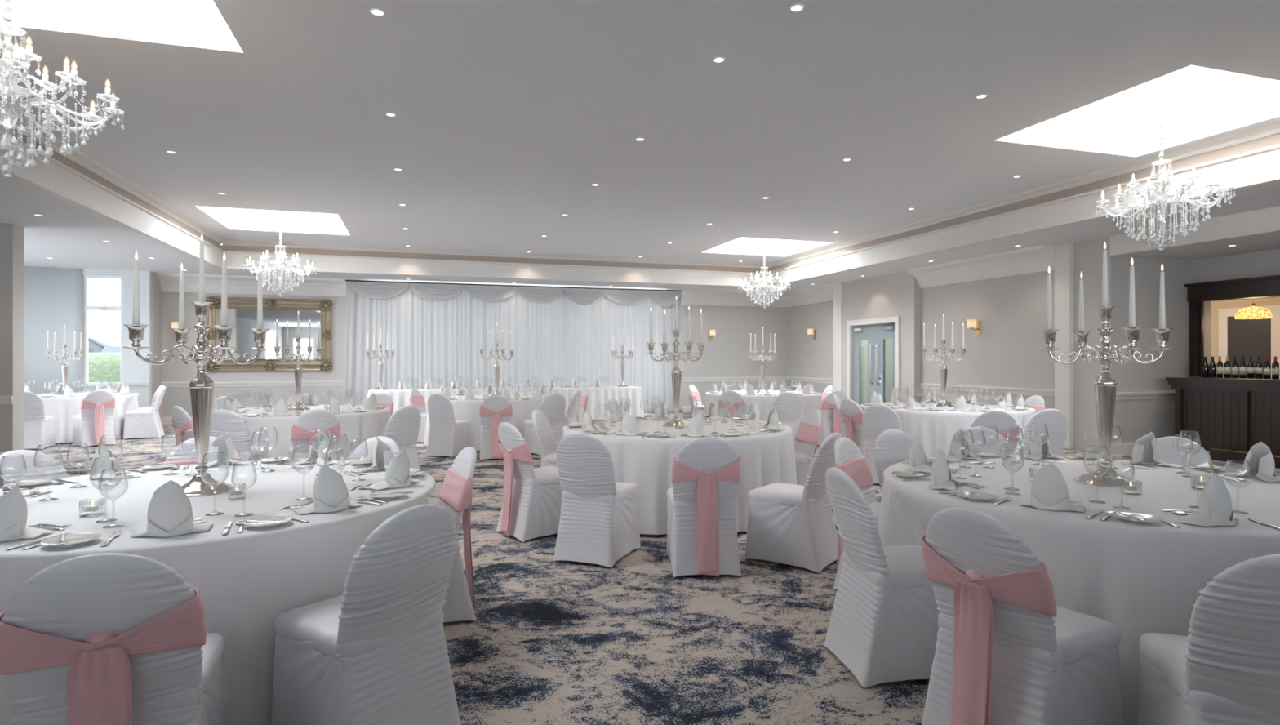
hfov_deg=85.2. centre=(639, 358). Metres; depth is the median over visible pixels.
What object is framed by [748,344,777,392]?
candelabrum
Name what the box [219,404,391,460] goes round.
tablecloth
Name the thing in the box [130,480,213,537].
napkin
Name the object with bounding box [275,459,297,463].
soup spoon
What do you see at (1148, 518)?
plate
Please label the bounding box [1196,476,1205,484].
tea light
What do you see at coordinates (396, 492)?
butter knife
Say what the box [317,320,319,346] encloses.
taper candle
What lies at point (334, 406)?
napkin
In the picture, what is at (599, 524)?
banquet chair
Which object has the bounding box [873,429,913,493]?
banquet chair
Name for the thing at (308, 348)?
candle cup
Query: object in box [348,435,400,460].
banquet chair
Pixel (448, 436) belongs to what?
banquet chair
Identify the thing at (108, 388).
napkin
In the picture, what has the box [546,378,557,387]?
napkin
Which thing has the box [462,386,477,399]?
napkin
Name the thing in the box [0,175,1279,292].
crown molding
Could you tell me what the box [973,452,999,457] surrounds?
plate
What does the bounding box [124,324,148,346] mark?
candle cup
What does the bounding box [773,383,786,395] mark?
napkin
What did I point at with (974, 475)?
wine glass
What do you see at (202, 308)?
candle cup
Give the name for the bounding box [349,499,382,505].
knife
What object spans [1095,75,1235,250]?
chandelier
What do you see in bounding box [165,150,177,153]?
recessed light
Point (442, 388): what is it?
napkin
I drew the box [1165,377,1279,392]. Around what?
countertop
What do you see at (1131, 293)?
taper candle
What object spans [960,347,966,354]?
candle cup
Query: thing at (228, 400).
napkin
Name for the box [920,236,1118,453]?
wall
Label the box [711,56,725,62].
recessed light
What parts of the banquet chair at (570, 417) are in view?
seat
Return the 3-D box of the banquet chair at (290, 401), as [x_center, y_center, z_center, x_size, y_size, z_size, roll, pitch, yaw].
[-4.742,0.944,9.733,0.442,0.898,0.593,0,0,-25]
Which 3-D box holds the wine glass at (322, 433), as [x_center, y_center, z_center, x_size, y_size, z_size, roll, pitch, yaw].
[-1.758,0.523,3.923,0.089,0.212,0.089,0,0,-37]
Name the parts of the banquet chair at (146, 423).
seat, backrest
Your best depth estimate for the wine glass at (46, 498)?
3.11 m
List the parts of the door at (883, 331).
handle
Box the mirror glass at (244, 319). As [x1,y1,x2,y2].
[218,308,319,359]
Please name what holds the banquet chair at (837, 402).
on the floor
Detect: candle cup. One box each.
[44,350,50,355]
[52,350,57,355]
[62,343,67,348]
[71,350,77,355]
[77,350,84,355]
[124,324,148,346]
[170,328,191,345]
[191,301,213,321]
[212,324,235,346]
[249,328,270,347]
[272,346,281,354]
[284,346,291,354]
[294,337,302,344]
[305,346,314,354]
[315,346,322,354]
[646,342,654,352]
[660,343,668,352]
[671,329,680,340]
[684,342,693,352]
[696,342,706,352]
[920,347,926,354]
[931,347,937,354]
[940,338,946,345]
[948,346,956,354]
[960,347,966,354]
[1039,328,1059,347]
[1071,330,1091,348]
[1093,305,1115,324]
[1120,326,1144,346]
[1151,328,1173,347]
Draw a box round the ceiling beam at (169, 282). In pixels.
[156,272,366,296]
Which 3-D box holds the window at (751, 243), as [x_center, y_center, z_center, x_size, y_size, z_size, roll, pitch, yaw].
[2.629,-2.955,14.704,2.170,0.970,2.120,0,0,-17]
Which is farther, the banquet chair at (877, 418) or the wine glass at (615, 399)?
the banquet chair at (877, 418)
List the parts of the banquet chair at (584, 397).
seat, backrest, sash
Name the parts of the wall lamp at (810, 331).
lamp shade, plate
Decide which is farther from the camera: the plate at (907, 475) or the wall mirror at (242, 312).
the wall mirror at (242, 312)
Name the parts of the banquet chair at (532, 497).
sash, backrest, seat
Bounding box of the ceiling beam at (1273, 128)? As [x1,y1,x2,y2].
[764,120,1279,267]
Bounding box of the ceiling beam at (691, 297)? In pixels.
[666,288,786,306]
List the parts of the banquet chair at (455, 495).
sash, backrest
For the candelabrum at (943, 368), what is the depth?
9.24 m
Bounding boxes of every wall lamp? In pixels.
[171,322,178,329]
[708,329,715,340]
[807,328,816,339]
[967,319,980,334]
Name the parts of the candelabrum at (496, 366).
arm, stem, arm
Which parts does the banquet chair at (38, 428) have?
backrest, seat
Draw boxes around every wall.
[0,222,23,452]
[23,266,84,393]
[83,268,151,406]
[151,271,161,417]
[161,291,786,417]
[786,301,833,395]
[842,271,920,404]
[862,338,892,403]
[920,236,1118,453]
[1118,256,1191,442]
[1191,248,1279,377]
[1210,297,1279,364]
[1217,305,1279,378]
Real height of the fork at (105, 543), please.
0.011 m
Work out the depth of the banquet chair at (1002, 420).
6.72 m
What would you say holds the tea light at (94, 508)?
in the tealight holder at (100, 504)
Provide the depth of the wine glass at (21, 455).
3.01 m
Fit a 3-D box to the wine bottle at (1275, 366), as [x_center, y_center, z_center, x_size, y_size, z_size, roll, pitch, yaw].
[8.585,0.117,9.407,0.076,0.304,0.076,0,0,7]
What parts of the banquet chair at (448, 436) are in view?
backrest, seat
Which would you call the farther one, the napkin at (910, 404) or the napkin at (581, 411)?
the napkin at (910, 404)
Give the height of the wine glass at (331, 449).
0.212 m
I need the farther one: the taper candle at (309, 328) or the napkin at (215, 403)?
the taper candle at (309, 328)
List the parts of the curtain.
voile panel, voile panel, voile panel, voile panel, curtain rail, voile panel, voile panel, voile panel, voile panel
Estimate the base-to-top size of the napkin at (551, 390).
0.192 m
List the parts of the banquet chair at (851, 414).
sash, backrest, seat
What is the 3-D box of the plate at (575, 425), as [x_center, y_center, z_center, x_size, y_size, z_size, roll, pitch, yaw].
[-0.603,0.621,6.418,0.164,0.018,0.164,0,0,-26]
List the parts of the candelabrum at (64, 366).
arm, stem, arm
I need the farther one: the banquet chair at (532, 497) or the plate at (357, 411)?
the plate at (357, 411)
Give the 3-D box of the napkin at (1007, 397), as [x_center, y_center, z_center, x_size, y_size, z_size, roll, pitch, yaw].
[4.915,0.530,9.344,0.143,0.193,0.252,0,0,-15]
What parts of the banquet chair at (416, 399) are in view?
sash, backrest, seat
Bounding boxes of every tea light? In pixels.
[86,499,97,511]
[231,484,242,494]
[1125,480,1135,489]
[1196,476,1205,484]
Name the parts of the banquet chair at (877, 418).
seat, backrest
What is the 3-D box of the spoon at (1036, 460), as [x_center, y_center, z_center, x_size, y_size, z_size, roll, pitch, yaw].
[2.498,0.625,4.281,0.162,0.007,0.041,0,0,12]
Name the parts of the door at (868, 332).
handle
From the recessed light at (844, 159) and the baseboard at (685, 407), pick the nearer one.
the recessed light at (844, 159)
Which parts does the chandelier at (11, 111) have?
arm, arm, arm, arm, arm, arm, arm, arm, arm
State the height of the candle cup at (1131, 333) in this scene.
0.095 m
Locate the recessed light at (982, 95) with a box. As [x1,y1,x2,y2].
[975,93,987,98]
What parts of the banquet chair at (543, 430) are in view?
seat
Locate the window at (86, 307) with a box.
[80,275,122,386]
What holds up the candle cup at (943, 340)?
on the candelabrum at (943, 368)
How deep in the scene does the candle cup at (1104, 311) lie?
3.53 m
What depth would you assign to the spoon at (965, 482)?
3.44 m
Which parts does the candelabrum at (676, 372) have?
arm, arm, stem, arm, arm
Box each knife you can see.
[5,532,71,549]
[12,479,53,482]
[53,478,77,482]
[59,534,64,544]
[221,520,232,534]
[244,520,281,523]
[280,459,305,465]
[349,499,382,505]
[369,492,408,495]
[937,491,981,493]
[965,490,973,497]
[1084,509,1102,518]
[1114,511,1145,520]
[1209,471,1239,473]
[1247,517,1279,528]
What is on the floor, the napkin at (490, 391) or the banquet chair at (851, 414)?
the banquet chair at (851, 414)
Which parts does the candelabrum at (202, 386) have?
arm, arm, stem, arm, arm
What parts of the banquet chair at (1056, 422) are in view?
seat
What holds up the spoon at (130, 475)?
on the tablecloth at (244, 580)
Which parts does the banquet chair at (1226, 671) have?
seat, backrest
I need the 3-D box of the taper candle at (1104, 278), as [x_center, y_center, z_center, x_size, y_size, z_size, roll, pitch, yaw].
[2.369,-0.433,3.548,0.028,0.331,0.028,0,0,-12]
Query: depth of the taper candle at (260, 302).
3.51 m
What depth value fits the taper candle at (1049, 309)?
3.58 m
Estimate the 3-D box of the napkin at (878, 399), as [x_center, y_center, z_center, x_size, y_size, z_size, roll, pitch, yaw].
[3.166,0.530,9.184,0.143,0.193,0.236,0,0,-7]
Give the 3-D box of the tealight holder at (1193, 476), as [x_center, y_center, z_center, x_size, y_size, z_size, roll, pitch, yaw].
[2.733,0.599,3.390,0.068,0.062,0.068,0,0,-30]
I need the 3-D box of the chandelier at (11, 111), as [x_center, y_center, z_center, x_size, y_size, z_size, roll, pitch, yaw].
[-3.706,-2.228,4.080,1.114,2.305,1.114,0,0,21]
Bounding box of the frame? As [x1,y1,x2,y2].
[1184,275,1279,376]
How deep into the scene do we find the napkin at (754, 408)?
6.88 m
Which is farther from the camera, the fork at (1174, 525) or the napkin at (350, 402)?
the napkin at (350, 402)
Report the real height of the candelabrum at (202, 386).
0.899 m
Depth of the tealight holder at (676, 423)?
6.33 m
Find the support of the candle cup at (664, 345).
on the candelabrum at (676, 372)
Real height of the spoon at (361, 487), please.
0.007 m
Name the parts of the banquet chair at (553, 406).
seat, backrest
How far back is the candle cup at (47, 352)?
12.02 m
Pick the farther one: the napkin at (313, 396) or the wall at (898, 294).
the wall at (898, 294)
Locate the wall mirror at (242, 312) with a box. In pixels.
[205,295,333,372]
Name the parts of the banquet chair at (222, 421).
backrest, seat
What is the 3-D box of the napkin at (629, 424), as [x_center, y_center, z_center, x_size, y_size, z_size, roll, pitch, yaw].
[-0.081,0.530,5.779,0.252,0.193,0.143,0,0,1]
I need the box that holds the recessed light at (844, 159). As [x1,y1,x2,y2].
[842,158,851,160]
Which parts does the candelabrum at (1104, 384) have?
arm, arm, stem, arm, arm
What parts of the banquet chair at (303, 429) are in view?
seat, sash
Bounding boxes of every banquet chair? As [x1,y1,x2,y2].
[0,449,69,486]
[0,552,223,724]
[23,391,55,448]
[71,390,115,447]
[123,386,165,439]
[138,384,164,430]
[162,436,242,466]
[171,405,194,446]
[209,409,269,461]
[217,395,242,409]
[271,504,461,724]
[286,393,308,404]
[288,408,341,460]
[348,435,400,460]
[375,392,393,414]
[384,405,421,470]
[408,388,426,442]
[425,393,471,457]
[438,446,476,622]
[479,395,512,460]
[496,422,562,542]
[524,393,565,456]
[532,409,557,467]
[553,432,640,568]
[562,389,581,426]
[564,387,588,422]
[666,436,741,577]
[688,384,704,417]
[717,390,750,419]
[745,432,841,573]
[773,391,801,444]
[794,409,822,485]
[817,390,848,445]
[821,385,832,400]
[823,467,939,688]
[832,436,880,589]
[833,394,844,437]
[839,399,866,456]
[862,404,902,483]
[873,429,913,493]
[920,506,1122,724]
[963,426,1013,454]
[969,410,1019,454]
[1016,408,1067,456]
[1023,395,1045,413]
[1137,553,1279,724]
[1156,436,1213,465]
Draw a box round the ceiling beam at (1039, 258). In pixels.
[907,244,1054,288]
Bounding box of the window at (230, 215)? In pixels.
[207,206,346,228]
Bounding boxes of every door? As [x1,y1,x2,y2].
[853,324,875,410]
[875,323,894,401]
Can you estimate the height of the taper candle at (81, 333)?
0.331 m
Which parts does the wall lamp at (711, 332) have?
lamp shade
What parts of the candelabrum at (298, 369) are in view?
arm, stem, arm, arm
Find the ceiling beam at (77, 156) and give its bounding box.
[14,115,225,244]
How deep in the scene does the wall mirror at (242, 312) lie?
15.45 m
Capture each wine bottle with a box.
[1201,356,1208,377]
[1208,356,1216,377]
[1216,356,1223,377]
[1223,356,1231,377]
[1231,356,1238,377]
[1239,356,1246,377]
[1246,356,1254,378]
[1254,356,1262,378]
[1263,356,1271,378]
[1271,356,1279,378]
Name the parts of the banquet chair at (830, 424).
seat, sash, backrest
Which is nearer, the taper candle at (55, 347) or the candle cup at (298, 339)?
the candle cup at (298, 339)
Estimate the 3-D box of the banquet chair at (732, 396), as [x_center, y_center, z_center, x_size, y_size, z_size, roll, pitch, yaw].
[1.529,0.944,11.198,0.454,0.898,0.593,0,0,23]
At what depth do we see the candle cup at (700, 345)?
6.63 m
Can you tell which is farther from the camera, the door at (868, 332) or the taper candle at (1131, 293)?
the door at (868, 332)
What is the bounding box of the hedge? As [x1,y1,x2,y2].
[88,352,119,382]
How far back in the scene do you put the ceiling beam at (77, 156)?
9.18 m
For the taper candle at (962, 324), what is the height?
0.331 m
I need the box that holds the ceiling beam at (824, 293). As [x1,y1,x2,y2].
[782,284,833,306]
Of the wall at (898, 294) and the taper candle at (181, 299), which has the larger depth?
the wall at (898, 294)
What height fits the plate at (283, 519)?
0.018 m
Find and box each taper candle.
[47,332,48,350]
[53,332,56,350]
[63,324,66,343]
[73,332,75,350]
[80,333,81,350]
[132,252,140,324]
[178,262,185,328]
[198,232,205,302]
[220,253,227,324]
[257,263,262,328]
[275,319,278,346]
[286,321,288,346]
[297,311,299,337]
[308,319,311,346]
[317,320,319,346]
[367,335,368,350]
[480,330,482,349]
[489,330,491,350]
[496,323,497,342]
[502,330,503,349]
[511,331,512,350]
[649,307,652,342]
[662,311,666,343]
[675,295,677,329]
[687,306,690,342]
[699,309,702,342]
[754,334,755,351]
[769,333,771,351]
[773,335,775,351]
[922,324,924,347]
[933,324,936,347]
[942,315,944,338]
[951,323,953,346]
[962,324,964,347]
[1046,266,1052,328]
[1078,271,1084,330]
[1102,241,1108,305]
[1128,257,1135,326]
[1159,263,1165,328]
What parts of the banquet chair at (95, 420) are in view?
seat, sash, backrest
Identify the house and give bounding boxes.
[88,337,113,352]
[101,346,119,352]
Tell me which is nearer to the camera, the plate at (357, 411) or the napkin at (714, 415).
the napkin at (714, 415)
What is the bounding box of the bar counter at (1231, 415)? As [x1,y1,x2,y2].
[1165,377,1279,468]
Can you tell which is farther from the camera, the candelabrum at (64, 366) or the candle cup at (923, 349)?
the candelabrum at (64, 366)
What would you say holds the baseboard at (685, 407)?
attached to the wall at (727, 353)
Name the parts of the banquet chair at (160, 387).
seat, sash, backrest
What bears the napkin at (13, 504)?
on the tablecloth at (244, 580)
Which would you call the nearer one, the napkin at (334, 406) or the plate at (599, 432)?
the plate at (599, 432)
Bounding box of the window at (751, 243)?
[715,237,814,251]
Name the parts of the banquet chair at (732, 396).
sash, seat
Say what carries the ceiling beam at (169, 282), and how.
attached to the wall at (727, 353)
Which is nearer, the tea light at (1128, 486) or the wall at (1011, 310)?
the tea light at (1128, 486)
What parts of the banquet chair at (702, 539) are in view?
seat, backrest, sash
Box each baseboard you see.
[163,416,192,424]
[683,405,691,412]
[1111,441,1136,454]
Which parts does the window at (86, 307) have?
sill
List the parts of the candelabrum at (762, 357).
arm, stem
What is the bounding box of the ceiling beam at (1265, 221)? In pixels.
[1109,205,1279,256]
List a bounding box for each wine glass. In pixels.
[0,454,26,488]
[33,444,62,501]
[66,443,89,488]
[89,456,122,522]
[97,435,123,485]
[98,468,128,528]
[160,434,180,475]
[181,428,195,475]
[200,452,229,515]
[231,461,257,516]
[251,431,268,469]
[257,426,278,471]
[291,443,315,500]
[311,428,332,475]
[319,432,336,466]
[324,448,345,472]
[328,434,349,484]
[349,438,368,481]
[607,399,617,426]
[616,406,626,431]
[651,403,663,432]
[659,408,670,434]
[709,407,719,433]
[718,397,728,422]
[726,401,737,430]
[950,437,968,479]
[956,430,973,467]
[964,430,986,477]
[978,424,998,468]
[1000,437,1023,490]
[1001,447,1023,494]
[1007,426,1023,462]
[1029,422,1048,465]
[1083,444,1111,503]
[1084,428,1099,465]
[1109,456,1134,509]
[1111,425,1121,468]
[1173,434,1193,474]
[1177,430,1201,477]
[1182,448,1213,508]
[1223,459,1252,514]
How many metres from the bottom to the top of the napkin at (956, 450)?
0.193 m
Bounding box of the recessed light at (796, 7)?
[789,3,804,12]
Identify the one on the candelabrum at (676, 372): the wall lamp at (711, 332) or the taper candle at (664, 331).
the taper candle at (664, 331)
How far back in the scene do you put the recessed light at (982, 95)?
6.22 m
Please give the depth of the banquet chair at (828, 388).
13.14 m
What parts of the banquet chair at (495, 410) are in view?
seat, sash, backrest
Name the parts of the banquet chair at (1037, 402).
backrest, sash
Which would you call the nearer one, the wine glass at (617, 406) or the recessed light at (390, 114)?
the wine glass at (617, 406)
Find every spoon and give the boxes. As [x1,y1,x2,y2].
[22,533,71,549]
[23,491,39,496]
[27,524,65,530]
[49,481,64,484]
[97,475,133,481]
[169,465,180,469]
[235,520,244,533]
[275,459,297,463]
[288,504,307,508]
[289,466,313,467]
[353,464,373,466]
[356,497,387,502]
[358,483,371,488]
[960,481,981,488]
[967,460,987,463]
[1031,459,1060,461]
[1099,511,1114,520]
[1120,464,1153,467]
[1171,511,1191,514]
[1204,470,1235,471]
[1218,475,1246,480]
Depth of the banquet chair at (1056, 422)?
6.98 m
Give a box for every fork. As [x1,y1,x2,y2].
[19,485,41,488]
[24,491,53,497]
[36,523,73,527]
[100,530,121,546]
[105,476,140,480]
[128,469,149,472]
[273,513,309,522]
[279,499,313,509]
[285,466,311,469]
[349,482,361,490]
[902,478,930,480]
[967,481,987,487]
[991,496,1012,505]
[1038,460,1066,462]
[1122,464,1155,469]
[1148,513,1179,527]
[1160,509,1194,511]
[1220,476,1242,482]
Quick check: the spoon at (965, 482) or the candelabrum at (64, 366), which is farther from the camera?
the candelabrum at (64, 366)
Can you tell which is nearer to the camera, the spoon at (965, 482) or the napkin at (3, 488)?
the napkin at (3, 488)
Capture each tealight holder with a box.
[79,497,105,516]
[227,482,245,499]
[675,421,684,428]
[1029,467,1039,481]
[1120,478,1142,494]
[1191,474,1210,489]
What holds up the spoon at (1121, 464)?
on the tablecloth at (1140, 579)
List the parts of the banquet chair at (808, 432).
seat, backrest, sash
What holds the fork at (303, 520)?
on the tablecloth at (244, 580)
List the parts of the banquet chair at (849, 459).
sash, backrest, seat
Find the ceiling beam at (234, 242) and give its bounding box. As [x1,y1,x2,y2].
[222,239,765,267]
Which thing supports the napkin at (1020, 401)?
on the tablecloth at (935, 430)
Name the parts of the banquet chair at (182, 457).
sash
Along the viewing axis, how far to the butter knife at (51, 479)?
3.47 m
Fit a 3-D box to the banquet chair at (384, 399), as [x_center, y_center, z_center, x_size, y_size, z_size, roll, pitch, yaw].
[-3.837,0.944,9.925,0.454,0.898,0.593,0,0,16]
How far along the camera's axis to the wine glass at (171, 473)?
3.80 m
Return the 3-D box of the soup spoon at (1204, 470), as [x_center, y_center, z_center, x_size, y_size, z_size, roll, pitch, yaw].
[3.232,0.625,3.880,0.185,0.007,0.046,0,0,-6]
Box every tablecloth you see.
[0,459,435,724]
[35,391,139,443]
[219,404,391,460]
[366,386,644,419]
[423,393,546,450]
[562,417,796,534]
[703,390,822,422]
[859,401,1035,457]
[877,454,1279,724]
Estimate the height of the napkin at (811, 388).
0.192 m
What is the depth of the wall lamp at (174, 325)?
14.71 m
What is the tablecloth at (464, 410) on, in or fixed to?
on the floor
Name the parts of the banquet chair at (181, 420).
sash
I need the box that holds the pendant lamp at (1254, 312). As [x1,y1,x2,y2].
[1234,298,1272,319]
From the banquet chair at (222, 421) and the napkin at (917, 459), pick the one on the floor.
the banquet chair at (222, 421)
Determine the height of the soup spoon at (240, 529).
0.007 m
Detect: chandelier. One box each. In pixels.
[0,0,124,177]
[243,210,316,297]
[737,238,791,308]
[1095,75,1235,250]
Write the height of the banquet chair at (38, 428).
0.898 m
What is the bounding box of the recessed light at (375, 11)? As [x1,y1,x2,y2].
[368,8,385,16]
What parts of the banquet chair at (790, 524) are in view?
seat, backrest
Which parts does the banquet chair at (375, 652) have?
seat, backrest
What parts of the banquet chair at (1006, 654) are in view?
sash, backrest, seat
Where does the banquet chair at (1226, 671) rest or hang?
on the floor
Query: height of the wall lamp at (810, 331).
0.275 m
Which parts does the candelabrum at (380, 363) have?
arm, stem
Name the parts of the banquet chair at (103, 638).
sash, seat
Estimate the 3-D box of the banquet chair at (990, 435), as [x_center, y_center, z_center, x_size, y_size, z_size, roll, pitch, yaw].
[2.456,0.944,4.812,0.442,0.898,0.592,0,0,4]
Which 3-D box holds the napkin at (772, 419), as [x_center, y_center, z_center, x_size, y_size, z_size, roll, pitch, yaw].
[1.204,0.530,6.376,0.143,0.193,0.236,0,0,-10]
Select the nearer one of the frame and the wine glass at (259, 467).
the wine glass at (259, 467)
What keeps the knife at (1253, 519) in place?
on the tablecloth at (1140, 579)
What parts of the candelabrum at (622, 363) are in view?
stem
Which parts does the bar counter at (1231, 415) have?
post, foot rail, post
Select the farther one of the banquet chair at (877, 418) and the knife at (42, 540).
the banquet chair at (877, 418)
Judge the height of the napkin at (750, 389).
0.193 m
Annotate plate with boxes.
[8,479,53,487]
[40,533,102,547]
[140,463,175,470]
[243,515,292,528]
[244,413,261,416]
[259,457,289,462]
[349,459,372,465]
[353,409,367,412]
[368,490,407,499]
[408,470,426,477]
[565,424,582,427]
[589,430,608,434]
[651,433,671,437]
[680,415,694,417]
[722,432,742,436]
[732,417,746,419]
[765,427,784,431]
[891,471,924,478]
[906,457,933,462]
[926,408,940,411]
[956,491,996,501]
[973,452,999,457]
[1013,408,1026,410]
[1071,453,1101,459]
[1108,511,1160,523]
[1188,464,1224,470]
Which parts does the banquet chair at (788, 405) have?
backrest, seat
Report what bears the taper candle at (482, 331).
on the candelabrum at (496, 366)
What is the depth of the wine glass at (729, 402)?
6.18 m
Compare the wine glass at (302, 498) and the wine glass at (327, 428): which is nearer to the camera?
the wine glass at (302, 498)
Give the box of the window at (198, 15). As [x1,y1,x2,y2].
[0,0,233,35]
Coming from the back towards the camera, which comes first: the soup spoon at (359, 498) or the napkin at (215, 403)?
the napkin at (215, 403)
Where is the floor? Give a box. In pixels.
[24,412,1279,724]
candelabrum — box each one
[44,343,84,395]
[123,301,270,497]
[272,337,323,410]
[365,344,395,390]
[479,342,513,395]
[610,346,634,386]
[645,329,706,426]
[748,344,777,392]
[920,338,966,406]
[1038,305,1174,487]
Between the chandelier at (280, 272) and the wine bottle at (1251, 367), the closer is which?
the wine bottle at (1251, 367)
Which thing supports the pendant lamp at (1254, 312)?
hanging from the ceiling
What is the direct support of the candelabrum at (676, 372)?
on the tablecloth at (766, 458)
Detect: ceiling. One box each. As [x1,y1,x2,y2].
[0,0,1279,263]
[1121,232,1279,260]
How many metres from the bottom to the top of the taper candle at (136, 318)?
0.331 m
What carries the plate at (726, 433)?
on the tablecloth at (766, 458)
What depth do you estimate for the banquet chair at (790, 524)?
4.69 m
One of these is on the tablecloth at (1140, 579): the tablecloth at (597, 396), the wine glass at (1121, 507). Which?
the wine glass at (1121, 507)
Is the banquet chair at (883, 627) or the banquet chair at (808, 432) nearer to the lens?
the banquet chair at (883, 627)
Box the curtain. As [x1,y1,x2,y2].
[342,280,683,413]
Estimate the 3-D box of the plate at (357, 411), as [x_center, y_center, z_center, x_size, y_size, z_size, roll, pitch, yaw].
[-3.319,0.621,8.267,0.164,0.018,0.164,0,0,3]
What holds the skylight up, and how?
attached to the ceiling at (508, 113)
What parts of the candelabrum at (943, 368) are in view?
arm, stem, arm, arm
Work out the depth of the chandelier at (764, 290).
14.65 m
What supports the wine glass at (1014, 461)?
on the tablecloth at (1140, 579)
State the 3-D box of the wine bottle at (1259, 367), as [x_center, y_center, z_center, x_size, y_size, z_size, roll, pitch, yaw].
[8.527,0.117,9.594,0.082,0.304,0.082,0,0,32]
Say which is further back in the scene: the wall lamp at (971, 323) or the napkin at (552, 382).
the napkin at (552, 382)
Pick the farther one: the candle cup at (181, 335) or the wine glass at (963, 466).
the wine glass at (963, 466)
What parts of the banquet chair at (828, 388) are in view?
sash, backrest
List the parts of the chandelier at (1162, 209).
arm, arm, arm, arm, arm, arm, arm, arm, arm, arm, arm, arm, arm, arm, arm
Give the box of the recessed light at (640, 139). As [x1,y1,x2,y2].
[635,137,644,141]
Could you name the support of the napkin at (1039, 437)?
on the tablecloth at (1140, 579)
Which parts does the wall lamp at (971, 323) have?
lamp shade, plate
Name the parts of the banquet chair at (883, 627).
backrest, seat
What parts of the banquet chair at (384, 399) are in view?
backrest, sash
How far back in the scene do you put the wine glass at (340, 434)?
3.49 m
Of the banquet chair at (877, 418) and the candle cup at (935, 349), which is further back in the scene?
the candle cup at (935, 349)
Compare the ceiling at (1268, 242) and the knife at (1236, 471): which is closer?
the knife at (1236, 471)
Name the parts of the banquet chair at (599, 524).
backrest, seat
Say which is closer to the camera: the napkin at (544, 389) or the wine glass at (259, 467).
the wine glass at (259, 467)
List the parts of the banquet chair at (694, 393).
sash, backrest, seat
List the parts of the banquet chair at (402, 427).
backrest, seat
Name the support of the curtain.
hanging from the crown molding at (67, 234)
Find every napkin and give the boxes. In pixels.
[0,468,24,497]
[0,482,55,542]
[23,385,30,391]
[53,382,63,392]
[61,385,78,396]
[88,441,131,479]
[90,382,100,391]
[105,383,111,393]
[112,382,124,392]
[119,382,130,393]
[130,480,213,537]
[195,431,248,466]
[212,396,218,411]
[222,394,231,409]
[228,398,245,415]
[256,391,275,407]
[268,398,293,416]
[292,463,362,514]
[293,431,337,465]
[302,391,319,405]
[328,396,341,413]
[344,391,355,405]
[355,395,377,410]
[357,435,395,471]
[363,445,419,490]
[372,392,378,406]
[396,379,409,389]
[422,379,435,389]
[439,385,450,396]
[442,386,453,398]
[449,379,457,388]
[453,384,465,395]
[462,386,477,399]
[473,379,485,388]
[483,382,493,394]
[497,378,511,388]
[501,386,514,399]
[512,384,524,394]
[524,378,533,387]
[528,386,545,398]
[541,383,547,395]
[543,385,553,396]
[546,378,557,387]
[571,378,579,387]
[575,404,598,424]
[581,408,599,431]
[593,377,602,386]
[608,401,622,420]
[614,411,645,435]
[649,399,672,418]
[680,413,714,436]
[702,400,722,419]
[711,382,719,391]
[721,383,727,393]
[741,381,748,390]
[742,409,759,434]
[745,383,757,395]
[746,403,760,422]
[760,406,779,427]
[768,380,778,391]
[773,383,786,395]
[794,381,801,391]
[800,383,813,394]
[808,382,814,392]
[870,390,876,404]
[875,391,884,404]
[890,389,901,402]
[905,394,923,409]
[906,435,932,473]
[922,388,939,402]
[928,448,964,491]
[945,427,983,462]
[947,395,971,411]
[965,389,979,404]
[993,395,1007,411]
[997,391,1013,406]
[1012,393,1024,408]
[1018,462,1084,511]
[1022,426,1066,459]
[1120,431,1175,466]
[1173,472,1237,526]
[1222,441,1279,482]
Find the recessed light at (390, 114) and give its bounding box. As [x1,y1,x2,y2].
[385,112,396,116]
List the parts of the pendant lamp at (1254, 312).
lamp shade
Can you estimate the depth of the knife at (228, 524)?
2.57 m
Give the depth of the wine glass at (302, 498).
3.12 m
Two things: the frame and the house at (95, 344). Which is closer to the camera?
the frame
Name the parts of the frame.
cornice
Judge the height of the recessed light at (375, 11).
0.008 m
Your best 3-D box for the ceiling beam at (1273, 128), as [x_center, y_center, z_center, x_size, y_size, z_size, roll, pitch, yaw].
[5.710,-2.310,9.171,0.250,0.100,17.100,0,0,-17]
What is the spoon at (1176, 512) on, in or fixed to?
on the tablecloth at (1140, 579)

